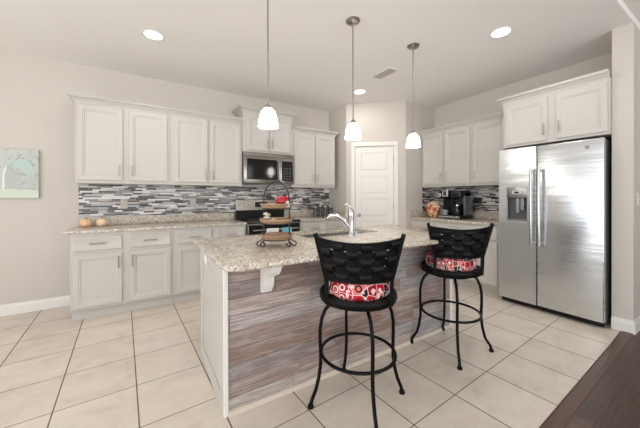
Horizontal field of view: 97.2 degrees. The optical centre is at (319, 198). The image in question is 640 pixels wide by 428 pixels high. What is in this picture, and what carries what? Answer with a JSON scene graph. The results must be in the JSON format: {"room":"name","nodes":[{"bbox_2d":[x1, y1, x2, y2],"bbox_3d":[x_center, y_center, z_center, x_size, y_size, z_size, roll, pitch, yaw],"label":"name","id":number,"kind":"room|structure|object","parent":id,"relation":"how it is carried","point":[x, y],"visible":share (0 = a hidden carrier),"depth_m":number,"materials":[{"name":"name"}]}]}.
{"room":"kitchen","nodes":[
{"label":"kitchen","id":0,"kind":"room"},
{"bbox_2d":[0,49,328,304],"bbox_3d":[-1.853,-0.171,3.864,7.740,2.750,0.100,0,0,-32],"label":"wall","id":1,"kind":"structure","parent":0,"point":[37,112],"depth_m":3.11,"materials":[{"name":"beige paint"}]},
{"bbox_2d":[0,148,39,197],"bbox_3d":[-3.356,-0.261,2.847,0.755,0.511,0.036,0,0,-32],"label":"painting","id":2,"kind":"object","parent":1,"relation":"attached to","point":[19,168],"visible":1,"depth_m":2.96,"materials":[{"name":"paper"}]},
{"bbox_2d":[0,295,69,315],"bbox_3d":[-3.936,1.157,2.503,2.755,0.115,0.014,0,0,-32],"label":"baseboard","id":3,"kind":"structure","parent":1,"relation":"attached to","point":[55,302],"depth_m":3.03,"materials":[{"name":"white paint"}]},
{"bbox_2d":[66,92,170,185],"bbox_3d":[-2.298,-0.633,3.307,0.950,0.928,0.375,0,0,-32],"label":"upper cabinet","id":4,"kind":"object","parent":1,"relation":"attached to","point":[118,142],"visible":1,"depth_m":3.17,"materials":[{"name":"grey paint"}]},
{"bbox_2d":[79,184,328,216],"bbox_3d":[-1.300,0.016,4.145,3.454,0.381,0.008,0,0,-32],"label":"tile backsplash","id":5,"kind":"structure","parent":1,"relation":"attached to","point":[95,200],"depth_m":3.75,"materials":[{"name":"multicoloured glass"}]},
{"bbox_2d":[121,199,127,207],"bbox_3d":[-2.397,0.057,3.453,0.072,0.116,0.008,0,0,-32],"label":"outlet","id":6,"kind":"object","parent":5,"relation":"attached to","point":[124,202],"visible":1,"depth_m":3.45,"materials":[{"name":"grey plastic"}]},
{"bbox_2d":[190,198,195,206],"bbox_3d":[-1.739,0.054,3.862,0.072,0.116,0.008,0,0,-32],"label":"outlet","id":7,"kind":"object","parent":5,"relation":"attached to","point":[192,200],"visible":1,"depth_m":3.86,"materials":[{"name":"grey plastic"}]},
{"bbox_2d":[169,108,242,186],"bbox_3d":[-1.522,-0.636,3.789,0.877,0.928,0.375,0,0,-32],"label":"upper cabinet","id":8,"kind":"object","parent":1,"relation":"attached to","point":[206,148],"visible":1,"depth_m":3.64,"materials":[{"name":"grey paint"}]},
{"bbox_2d":[232,105,296,154],"bbox_3d":[-0.821,-0.967,4.220,0.875,0.623,0.385,0,0,-32],"label":"upper cabinet","id":9,"kind":"object","parent":1,"relation":"attached to","point":[254,138],"visible":0.87,"depth_m":4.06,"materials":[{"name":"grey paint"}]},
{"bbox_2d":[242,151,292,184],"bbox_3d":[-0.808,-0.432,4.202,0.758,0.440,0.421,0,0,-32],"label":"microwave","id":10,"kind":"object","parent":9,"relation":"attached to","point":[258,168],"visible":1,"depth_m":4.04,"materials":[{"name":"silver metal"}]},
{"bbox_2d":[284,126,338,187],"bbox_3d":[-0.133,-0.643,4.654,0.850,0.928,0.375,0,0,-32],"label":"upper cabinet","id":11,"kind":"object","parent":1,"relation":"attached to","point":[313,150],"visible":0.97,"depth_m":4.49,"materials":[{"name":"grey paint"}]},
{"bbox_2d":[0,283,620,427],"bbox_3d":[-0.856,1.237,2.273,7.740,0.060,3.860,0,0,-32],"label":"floor","id":12,"kind":"structure","parent":0,"point":[144,367],"depth_m":1.92,"materials":[{"name":"tile"}]},
{"bbox_2d":[70,229,173,320],"bbox_3d":[-2.187,0.775,3.201,0.894,0.865,0.655,0,0,-32],"label":"base cabinet","id":13,"kind":"object","parent":12,"relation":"on","point":[111,272],"visible":0.98,"depth_m":2.93,"materials":[{"name":"grey paint"}]},
{"bbox_2d":[62,213,246,234],"bbox_3d":[-1.863,0.276,3.423,1.785,0.130,0.640,0,0,-32],"label":"countertop","id":14,"kind":"structure","parent":13,"relation":"on","point":[174,221],"depth_m":3.45,"materials":[{"name":"stone"}]},
{"bbox_2d":[79,217,91,226],"bbox_3d":[-2.579,0.258,3.106,0.109,0.108,0.108,0,0,40],"label":"pumpkin","id":15,"kind":"object","parent":14,"relation":"on","point":[86,222],"visible":1,"depth_m":3.07,"materials":[{"name":"brown"}]},
{"bbox_2d":[96,217,106,225],"bbox_3d":[-2.475,0.260,3.195,0.102,0.102,0.103,0,0,-41],"label":"pumpkin","id":16,"kind":"object","parent":14,"relation":"on","point":[100,222],"visible":0.99,"depth_m":3.16,"materials":[{"name":"beige"}]},
{"bbox_2d":[173,225,245,302],"bbox_3d":[-1.455,0.771,3.658,0.829,0.865,0.655,0,0,-32],"label":"base cabinet","id":17,"kind":"object","parent":12,"relation":"on","point":[186,253],"visible":0.51,"depth_m":3.29,"materials":[{"name":"grey paint"}]},
{"bbox_2d":[235,199,299,234],"bbox_3d":[-0.753,0.590,4.069,0.768,1.160,0.687,0,0,-32],"label":"stove","id":18,"kind":"object","parent":12,"relation":"on","point":[249,211],"visible":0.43,"depth_m":4.14,"materials":[{"name":"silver metal"}]},
{"bbox_2d":[236,218,299,223],"bbox_3d":[-0.752,0.313,4.065,0.768,0.025,0.565,0,0,-32],"label":"cooktop","id":19,"kind":"object","parent":18,"relation":"in","point":[248,220],"depth_m":3.98,"materials":[{"name":"black glass"}]},
{"bbox_2d":[266,228,278,232],"bbox_3d":[-0.631,0.538,3.752,0.165,0.287,0.039,0,0,-32],"label":"dish towel","id":20,"kind":"object","parent":18,"relation":"hanging from","point":[268,229],"visible":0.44,"depth_m":3.74,"materials":[{"name":"white fabric"}]},
{"bbox_2d":[281,227,291,231],"bbox_3d":[-0.455,0.547,3.862,0.140,0.307,0.039,0,0,-32],"label":"dish towel","id":21,"kind":"object","parent":18,"relation":"hanging from","point":[285,229],"visible":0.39,"depth_m":3.85,"materials":[{"name":"teal fabric"}]},
{"bbox_2d":[300,219,348,230],"bbox_3d":[-0.048,0.764,4.534,0.904,0.865,0.655,0,0,-32],"label":"base cabinet","id":22,"kind":"object","parent":12,"relation":"on","point":[329,224],"visible":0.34,"depth_m":4.24,"materials":[{"name":"grey paint"}]},
{"bbox_2d":[284,210,347,221],"bbox_3d":[-0.057,0.267,4.548,0.920,0.130,0.640,0,0,-32],"label":"countertop","id":23,"kind":"structure","parent":22,"relation":"on","point":[307,215],"depth_m":4.64,"materials":[{"name":"stone"}]},
{"bbox_2d":[313,206,317,216],"bbox_3d":[-0.074,0.209,4.737,0.074,0.185,0.074,0,0,-32],"label":"canister","id":24,"kind":"object","parent":23,"relation":"on","point":[315,209],"visible":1,"depth_m":4.71,"materials":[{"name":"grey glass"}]},
{"bbox_2d":[318,204,321,215],"bbox_3d":[0.004,0.198,4.809,0.066,0.205,0.066,0,0,-32],"label":"canister","id":25,"kind":"object","parent":23,"relation":"on","point":[320,205],"visible":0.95,"depth_m":4.79,"materials":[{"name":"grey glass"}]},
{"bbox_2d":[323,205,326,215],"bbox_3d":[0.090,0.205,4.851,0.070,0.190,0.070,0,0,-32],"label":"canister","id":26,"kind":"object","parent":23,"relation":"on","point":[325,206],"visible":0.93,"depth_m":4.82,"materials":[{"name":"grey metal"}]},
{"bbox_2d":[328,206,332,214],"bbox_3d":[0.181,0.210,4.884,0.074,0.180,0.074,0,0,-32],"label":"canister","id":27,"kind":"object","parent":23,"relation":"on","point":[330,209],"visible":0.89,"depth_m":4.85,"materials":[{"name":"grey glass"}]},
{"bbox_2d":[200,245,452,417],"bbox_3d":[0.204,0.771,2.349,2.093,0.865,0.950,0,0,-32],"label":"kitchen island","id":28,"kind":"object","parent":12,"relation":"on","point":[259,328],"visible":0.55,"depth_m":1.79,"materials":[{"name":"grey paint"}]},
{"bbox_2d":[193,225,442,271],"bbox_3d":[0.225,0.324,2.316,2.212,0.030,1.077,0,0,-32],"label":"island countertop","id":29,"kind":"structure","parent":28,"relation":"on","point":[242,253],"depth_m":1.88,"materials":[{"name":"stone"}]},
{"bbox_2d":[256,181,296,246],"bbox_3d":[-0.285,0.097,1.849,0.226,0.430,0.224,0,0,-32],"label":"tiered stand","id":30,"kind":"object","parent":29,"relation":"on","point":[272,236],"visible":0.99,"depth_m":1.80,"materials":[{"name":"brown metal"}]},
{"bbox_2d":[263,212,275,219],"bbox_3d":[-0.330,0.116,1.822,0.092,0.063,0.079,0,0,-32],"label":"cluster","id":31,"kind":"object","parent":30,"relation":"on","point":[266,214],"visible":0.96,"depth_m":1.80,"materials":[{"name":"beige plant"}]},
{"bbox_2d":[260,203,292,209],"bbox_3d":[-0.285,0.050,1.849,0.216,0.037,0.216,0,0,-32],"label":"tray","id":32,"kind":"object","parent":30,"relation":"on","point":[267,206],"depth_m":1.77,"materials":[{"name":"brown wood"}]},
{"bbox_2d":[259,217,293,224],"bbox_3d":[-0.285,0.147,1.849,0.224,0.037,0.224,0,0,-32],"label":"tray","id":33,"kind":"object","parent":30,"relation":"on","point":[279,220],"depth_m":1.77,"materials":[{"name":"brown wood"}]},
{"bbox_2d":[260,232,292,241],"bbox_3d":[-0.285,0.250,1.849,0.216,0.037,0.216,0,0,-32],"label":"tray","id":34,"kind":"object","parent":30,"relation":"on","point":[272,236],"depth_m":1.80,"materials":[{"name":"brown wood"}]},
{"bbox_2d":[276,194,288,203],"bbox_3d":[-0.245,0.012,1.849,0.088,0.089,0.088,0,0,-32],"label":"apple","id":35,"kind":"object","parent":30,"relation":"on","point":[280,199],"visible":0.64,"depth_m":1.81,"materials":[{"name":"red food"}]},
{"bbox_2d":[302,231,364,237],"bbox_3d":[0.142,0.435,2.575,0.800,0.191,0.400,0,0,-32],"label":"sink","id":36,"kind":"object","parent":29,"relation":"in","point":[355,232],"visible":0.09,"depth_m":2.77,"materials":[{"name":"silver metal"}]},
{"bbox_2d":[326,204,354,235],"bbox_3d":[0.171,0.177,2.388,0.250,0.264,0.064,0,0,15],"label":"faucet","id":37,"kind":"object","parent":29,"relation":"on","point":[350,224],"visible":1,"depth_m":2.35,"materials":[{"name":"silver metal"}]},
{"bbox_2d":[307,232,405,427],"bbox_3d":[0.244,0.694,1.646,0.532,1.025,0.508,0,0,31],"label":"bar stool","id":38,"kind":"object","parent":12,"relation":"on","point":[361,282],"visible":1,"depth_m":1.49,"materials":[{"name":"black metal"}]},
{"bbox_2d":[329,281,389,301],"bbox_3d":[0.225,0.493,1.685,0.380,0.115,0.380,0,0,-32],"label":"seat cushion","id":39,"kind":"object","parent":38,"relation":"on","point":[343,291],"depth_m":1.51,"materials":[{"name":"red fabric"}]},
{"bbox_2d":[410,219,466,286],"bbox_3d":[1.923,0.760,4.301,0.655,0.865,0.899,0,0,-32],"label":"base cabinet","id":40,"kind":"object","parent":12,"relation":"on","point":[417,223],"visible":0.19,"depth_m":4.03,"materials":[{"name":"grey paint"}]},
{"bbox_2d":[409,210,498,225],"bbox_3d":[2.060,0.263,4.110,0.640,0.130,1.370,0,0,-32],"label":"countertop","id":41,"kind":"structure","parent":40,"relation":"on","point":[480,218],"depth_m":4.06,"materials":[{"name":"stone"}]},
{"bbox_2d":[426,201,440,217],"bbox_3d":[1.802,0.165,4.486,0.228,0.265,0.228,0,0,-32],"label":"cookie jar","id":42,"kind":"object","parent":41,"relation":"on","point":[433,208],"visible":0.96,"depth_m":4.41,"materials":[{"name":"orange ceramic"}]},
{"bbox_2d":[438,190,472,219],"bbox_3d":[2.026,0.082,4.214,0.346,0.430,0.387,0,0,-32],"label":"coffee maker","id":43,"kind":"object","parent":41,"relation":"on","point":[459,204],"visible":1,"depth_m":4.11,"materials":[{"name":"black plastic"}]},
{"bbox_2d":[410,223,493,369],"bbox_3d":[1.038,0.690,2.231,0.541,1.025,0.528,0,0,-32],"label":"bar stool","id":44,"kind":"object","parent":12,"relation":"on","point":[455,255],"visible":0.99,"depth_m":2.09,"materials":[{"name":"black metal"}]},
{"bbox_2d":[425,250,476,271],"bbox_3d":[1.053,0.488,2.280,0.380,0.115,0.380,0,0,-32],"label":"seat cushion","id":45,"kind":"object","parent":44,"relation":"on","point":[451,263],"depth_m":2.11,"materials":[{"name":"red fabric"}]},
{"bbox_2d":[464,223,501,296],"bbox_3d":[2.281,0.761,3.726,0.655,0.865,0.454,0,0,-32],"label":"base cabinet","id":46,"kind":"object","parent":12,"relation":"on","point":[489,281],"visible":0.2,"depth_m":3.49,"materials":[{"name":"grey paint"}]},
{"bbox_2d":[499,137,611,327],"bbox_3d":[2.599,0.305,3.092,0.772,1.755,0.890,0,0,-32],"label":"refrigerator","id":47,"kind":"object","parent":12,"relation":"on","point":[555,200],"visible":0.99,"depth_m":2.82,"materials":[{"name":"grey metal"}]},
{"bbox_2d":[539,331,633,427],"bbox_3d":[-0.175,1.218,0.537,7.068,0.028,0.078,0,0,-34],"label":"trim","id":48,"kind":"structure","parent":12,"relation":"on","point":[567,408],"depth_m":1.79,"materials":[{"name":"brown wood"}]},
{"bbox_2d":[0,0,639,111],"bbox_3d":[-0.916,-1.573,2.347,7.740,0.060,3.662,0,0,-32],"label":"ceiling","id":49,"kind":"structure","parent":0,"point":[218,45],"depth_m":2.76,"materials":[{"name":"white paint"}]},
{"bbox_2d":[142,30,163,40],"bbox_3d":[-1.569,-1.537,2.654,0.180,0.008,0.180,0,0,-32],"label":"recessed light","id":50,"kind":"object","parent":49,"relation":"in","point":[150,34],"visible":1,"depth_m":2.66,"materials":[{"name":"white paint"}]},
{"bbox_2d":[258,0,277,128],"bbox_3d":[-0.376,-1.030,2.037,0.142,1.025,0.142,0,0,-32],"label":"pendant light","id":51,"kind":"object","parent":49,"relation":"hanging from","point":[267,119],"visible":1,"depth_m":2.02,"materials":[{"name":"white glass"}]},
{"bbox_2d":[345,16,360,139],"bbox_3d":[0.287,-1.033,2.450,0.142,1.025,0.142,0,0,-32],"label":"pendant light","id":52,"kind":"object","parent":49,"relation":"hanging from","point":[353,132],"visible":1,"depth_m":2.44,"materials":[{"name":"white glass"}]},
{"bbox_2d":[354,89,365,93],"bbox_3d":[0.578,-1.548,4.091,0.180,0.008,0.180,0,0,-32],"label":"recessed light","id":53,"kind":"object","parent":49,"relation":"in","point":[360,91],"visible":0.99,"depth_m":4.08,"materials":[{"name":"white paint"}]},
{"bbox_2d":[371,66,398,79],"bbox_3d":[0.798,-1.548,3.492,0.170,0.008,0.330,0,0,-32],"label":"ceiling vent","id":54,"kind":"object","parent":49,"relation":"in","point":[388,71],"visible":1,"depth_m":3.48,"materials":[{"name":"white metal"}]},
{"bbox_2d":[406,43,420,147],"bbox_3d":[0.945,-1.036,2.860,0.142,1.025,0.142,0,0,-32],"label":"pendant light","id":55,"kind":"object","parent":49,"relation":"hanging from","point":[413,141],"visible":1,"depth_m":2.84,"materials":[{"name":"white glass"}]},
{"bbox_2d":[490,27,512,37],"bbox_3d":[1.685,-1.546,2.625,0.180,0.008,0.180,0,0,-32],"label":"recessed light","id":56,"kind":"object","parent":49,"relation":"in","point":[503,31],"visible":1,"depth_m":2.63,"materials":[{"name":"white paint"}]},
{"bbox_2d":[329,104,345,210],"bbox_3d":[0.341,-0.180,4.871,0.100,2.750,0.510,0,0,-32],"label":"wall","id":57,"kind":"structure","parent":0,"point":[337,117],"depth_m":4.79,"materials":[{"name":"beige paint"}]},
{"bbox_2d":[346,101,405,225],"bbox_3d":[0.907,-0.181,4.606,0.943,2.750,0.100,0,0,9],"label":"wall","id":58,"kind":"structure","parent":0,"point":[377,121],"depth_m":4.53,"materials":[{"name":"beige paint"}]},
{"bbox_2d":[355,146,393,226],"bbox_3d":[0.884,0.170,4.554,0.622,2.032,0.102,0,0,9],"label":"door","id":59,"kind":"structure","parent":58,"relation":"in","point":[374,165],"depth_m":4.57,"materials":[{"name":"white paint"}]},
{"bbox_2d":[351,141,397,226],"bbox_3d":[0.877,0.140,4.553,0.748,2.109,0.016,0,0,9],"label":"trim","id":60,"kind":"structure","parent":58,"relation":"attached to","point":[388,143],"depth_m":4.52,"materials":[{"name":"white paint"}]},
{"bbox_2d":[406,101,433,225],"bbox_3d":[1.640,-0.183,4.714,0.710,2.750,0.100,0,0,-32],"label":"wall","id":61,"kind":"structure","parent":0,"point":[423,115],"depth_m":4.61,"materials":[{"name":"beige paint"}]},
{"bbox_2d":[422,188,433,209],"bbox_3d":[1.833,0.005,4.771,0.306,0.381,0.008,0,0,-32],"label":"tile backsplash","id":62,"kind":"structure","parent":61,"relation":"attached to","point":[427,193],"depth_m":4.74,"materials":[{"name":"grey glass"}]},
{"bbox_2d":[434,53,611,127],"bbox_3d":[2.321,-0.184,4.387,0.100,2.750,3.425,0,0,-32],"label":"wall","id":63,"kind":"structure","parent":0,"point":[485,103],"depth_m":3.94,"materials":[{"name":"beige paint"}]},
{"bbox_2d":[420,119,471,187],"bbox_3d":[2.028,-0.648,4.396,0.370,0.928,0.845,0,0,-32],"label":"upper cabinet","id":64,"kind":"object","parent":63,"relation":"attached to","point":[446,149],"visible":0.94,"depth_m":4.27,"materials":[{"name":"grey paint"}]},
{"bbox_2d":[434,186,498,212],"bbox_3d":[2.328,0.006,4.275,0.008,0.381,1.356,0,0,-32],"label":"tile backsplash","id":65,"kind":"structure","parent":63,"relation":"attached to","point":[485,198],"depth_m":4.17,"materials":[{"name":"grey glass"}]},
{"bbox_2d":[470,111,508,185],"bbox_3d":[2.389,-0.647,3.816,0.370,0.928,0.520,0,0,-32],"label":"upper cabinet","id":66,"kind":"object","parent":63,"relation":"attached to","point":[487,130],"visible":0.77,"depth_m":3.79,"materials":[{"name":"grey paint"}]},
{"bbox_2d":[497,69,611,148],"bbox_3d":[2.633,-0.884,3.119,0.685,0.583,0.941,0,0,-32],"label":"upper cabinet","id":67,"kind":"object","parent":63,"relation":"attached to","point":[578,108],"visible":0.94,"depth_m":2.85,"materials":[{"name":"grey paint"}]},
{"bbox_2d":[565,331,639,427],"bbox_3d":[1.980,1.238,-0.238,9.900,0.060,3.898,0,0,-32],"label":"floor","id":68,"kind":"structure","parent":0,"point":[614,402],"depth_m":1.70,"materials":[{"name":"brown wood"}]},
{"bbox_2d":[612,0,639,320],"bbox_3d":[0.936,-0.445,1.426,9.900,3.300,0.137,0,0,-32],"label":"wall","id":69,"kind":"structure","parent":0,"point":[626,38],"depth_m":2.54,"materials":[{"name":"beige paint"}]},
{"bbox_2d":[611,316,632,333],"bbox_3d":[2.725,1.139,2.543,0.014,0.115,0.137,0,0,-32],"label":"baseboard","id":70,"kind":"structure","parent":69,"relation":"attached to","point":[620,324],"depth_m":2.54,"materials":[{"name":"white paint"}]},
{"bbox_2d":[633,316,639,334],"bbox_3d":[3.970,1.133,3.230,2.854,0.115,0.014,0,0,-32],"label":"baseboard","id":71,"kind":"structure","parent":69,"relation":"attached to","point":[636,323],"depth_m":2.50,"materials":[{"name":"white paint"}]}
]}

